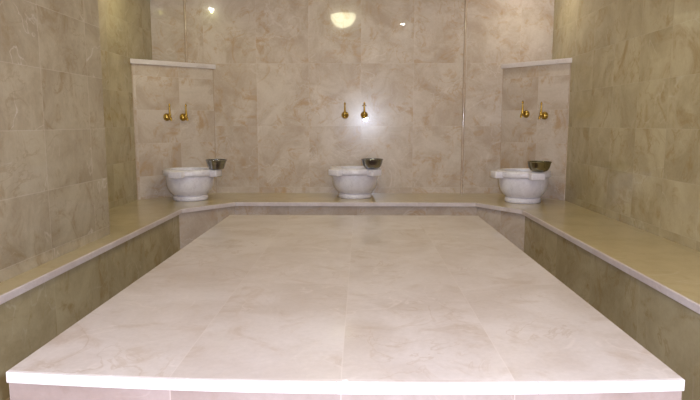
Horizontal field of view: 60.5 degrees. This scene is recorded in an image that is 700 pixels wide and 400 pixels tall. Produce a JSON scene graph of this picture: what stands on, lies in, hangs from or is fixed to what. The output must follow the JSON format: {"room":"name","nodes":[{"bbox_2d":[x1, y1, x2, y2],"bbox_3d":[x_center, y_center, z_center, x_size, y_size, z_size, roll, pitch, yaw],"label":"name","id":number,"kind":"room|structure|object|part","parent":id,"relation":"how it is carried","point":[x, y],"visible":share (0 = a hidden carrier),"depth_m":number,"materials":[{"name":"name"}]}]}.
{"room":"spa","nodes":[
{"label":"spa","id":0,"kind":"room"},
{"bbox_2d":[0,0,109,282],"bbox_3d":[-1.800,-0.247,1.221,0.465,2.500,5.020,0,7,1],"label":"wall","id":1,"kind":"structure","parent":0,"point":[54,203],"depth_m":3.06,"materials":[{"name":"beige stone"}]},
{"bbox_2d":[98,0,151,208],"bbox_3d":[-2.112,-0.393,2.358,0.200,2.500,7.300,0,7,1],"label":"wall","id":2,"kind":"structure","parent":0,"point":[124,25],"depth_m":5.13,"materials":[{"name":"yellow stone"}]},
{"bbox_2d":[150,0,553,192],"bbox_3d":[0.012,-0.866,6.040,4.312,2.500,0.200,0,7,1],"label":"wall","id":3,"kind":"structure","parent":0,"point":[285,72],"depth_m":5.90,"materials":[{"name":"beige stone"}]},
{"bbox_2d":[183,0,187,62],"bbox_3d":[-1.609,-1.714,5.853,0.026,0.770,0.013,0,7,1],"label":"trim","id":4,"kind":"structure","parent":3,"relation":"attached to","point":[184,1],"depth_m":5.86,"materials":[{"name":"stone"}]},
{"bbox_2d":[341,102,348,118],"bbox_3d":[-0.050,-0.880,5.888,0.074,0.165,0.098,0,7,1],"label":"tap","id":5,"kind":"object","parent":3,"relation":"attached to","point":[345,115],"visible":1,"depth_m":5.87,"materials":[{"name":"gold metal"}]},
{"bbox_2d":[361,102,367,118],"bbox_3d":[0.140,-0.880,5.885,0.074,0.165,0.098,0,7,1],"label":"tap","id":6,"kind":"object","parent":3,"relation":"attached to","point":[364,114],"visible":1,"depth_m":5.86,"materials":[{"name":"gold metal"}]},
{"bbox_2d":[460,0,466,192],"bbox_3d":[1.119,-1.078,5.885,0.026,2.040,0.013,0,7,1],"label":"trim","id":7,"kind":"structure","parent":3,"relation":"attached to","point":[465,11],"depth_m":5.89,"materials":[{"name":"stone"}]},
{"bbox_2d":[552,0,699,251],"bbox_3d":[1.999,-0.384,2.284,0.200,2.500,7.300,0,7,1],"label":"wall","id":8,"kind":"structure","parent":0,"point":[633,142],"depth_m":4.05,"materials":[{"name":"yellow stone"}]},
{"bbox_3d":[-0.056,0.901,2.486,4.312,0.100,7.700,0,7,1],"label":"floor","id":9,"kind":"structure","parent":0,"visible":0},
{"bbox_2d":[6,215,684,399],"bbox_3d":[-0.002,0.532,3.228,1.953,0.442,3.074,0,7,1],"label":"platform","id":10,"kind":"object","parent":9,"relation":"on","point":[255,307],"visible":1,"depth_m":2.15,"materials":[{"name":"beige stone"}]},
{"bbox_2d":[0,193,699,399],"bbox_3d":[-0.056,0.623,2.451,3.912,0.460,7.300,0,7,1],"label":"bench","id":11,"kind":"object","parent":9,"relation":"on","point":[647,284],"visible":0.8,"depth_m":3.56,"materials":[{"name":"stone"}]},
{"bbox_2d":[130,59,216,199],"bbox_3d":[-1.782,-0.686,5.858,0.853,1.270,0.425,-7,10,-42],"label":"panel","id":12,"kind":"object","parent":11,"relation":"on","point":[160,144],"visible":1,"depth_m":5.66,"materials":[{"name":"beige stone"}]},
{"bbox_2d":[163,103,171,120],"bbox_3d":[-1.688,-0.819,5.593,0.074,0.165,0.098,-7,10,-42],"label":"tap","id":13,"kind":"object","parent":12,"relation":"attached to","point":[167,116],"visible":1,"depth_m":5.60,"materials":[{"name":"gold metal"}]},
{"bbox_2d":[180,104,187,120],"bbox_3d":[-1.566,-0.833,5.701,0.074,0.165,0.098,-7,10,-42],"label":"tap","id":14,"kind":"object","parent":12,"relation":"attached to","point":[183,117],"visible":1,"depth_m":5.70,"materials":[{"name":"gold metal"}]},
{"bbox_2d":[163,167,221,201],"bbox_3d":[-1.468,-0.146,5.516,0.488,0.286,0.488,-5,9,-33],"label":"basin","id":15,"kind":"object","parent":11,"relation":"on","point":[187,184],"visible":0.98,"depth_m":5.36,"materials":[{"name":"white stone"}]},
{"bbox_2d":[206,159,226,168],"bbox_3d":[-1.212,-0.325,5.442,0.194,0.087,0.194,-2,8,-16],"label":"bowl","id":16,"kind":"object","parent":15,"relation":"on","point":[212,163],"visible":1,"depth_m":5.38,"materials":[{"name":"metal"}]},
{"bbox_3d":[-0.056,0.412,2.424,3.912,0.034,7.300,0,7,1],"label":"seat","id":17,"kind":"part","parent":11,"relation":"part of","materials":[{"name":"stone"}]},
{"bbox_2d":[328,166,380,198],"bbox_3d":[0.048,-0.169,5.690,0.488,0.286,0.488,0,7,1],"label":"basin","id":18,"kind":"object","parent":11,"relation":"on","point":[352,182],"visible":0.96,"depth_m":5.51,"materials":[{"name":"white stone"}]},
{"bbox_2d":[361,158,382,168],"bbox_3d":[0.203,-0.333,5.500,0.204,0.088,0.204,-2,8,-16],"label":"bowl","id":19,"kind":"object","parent":18,"relation":"on","point":[369,163],"visible":1,"depth_m":5.43,"materials":[{"name":"metal"}]},
{"bbox_2d":[490,168,551,203],"bbox_3d":[1.547,-0.126,5.360,0.488,0.286,0.488,5,9,36],"label":"basin","id":20,"kind":"object","parent":11,"relation":"on","point":[518,185],"visible":0.96,"depth_m":5.20,"materials":[{"name":"white stone"}]},
{"bbox_2d":[527,161,551,171],"bbox_3d":[1.622,-0.287,5.142,0.204,0.088,0.204,-2,8,-16],"label":"bowl","id":21,"kind":"object","parent":20,"relation":"on","point":[535,166],"visible":1,"depth_m":5.07,"materials":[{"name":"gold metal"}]},
{"bbox_2d":[499,58,571,199],"bbox_3d":[1.857,-0.674,5.766,0.373,1.270,0.753,-6,9,-39],"label":"panel","id":22,"kind":"object","parent":11,"relation":"on","point":[531,138],"visible":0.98,"depth_m":5.60,"materials":[{"name":"beige stone"}]},
{"bbox_2d":[520,101,529,117],"bbox_3d":[1.639,-0.857,5.661,0.098,0.165,0.074,-6,9,-39],"label":"tap","id":23,"kind":"object","parent":22,"relation":"attached to","point":[525,114],"visible":1,"depth_m":5.66,"materials":[{"name":"gold metal"}]},
{"bbox_2d":[538,101,547,119],"bbox_3d":[1.766,-0.822,5.512,0.098,0.165,0.074,-6,9,-39],"label":"tap","id":24,"kind":"object","parent":22,"relation":"attached to","point":[544,115],"visible":1,"depth_m":5.50,"materials":[{"name":"gold metal"}]}
]}

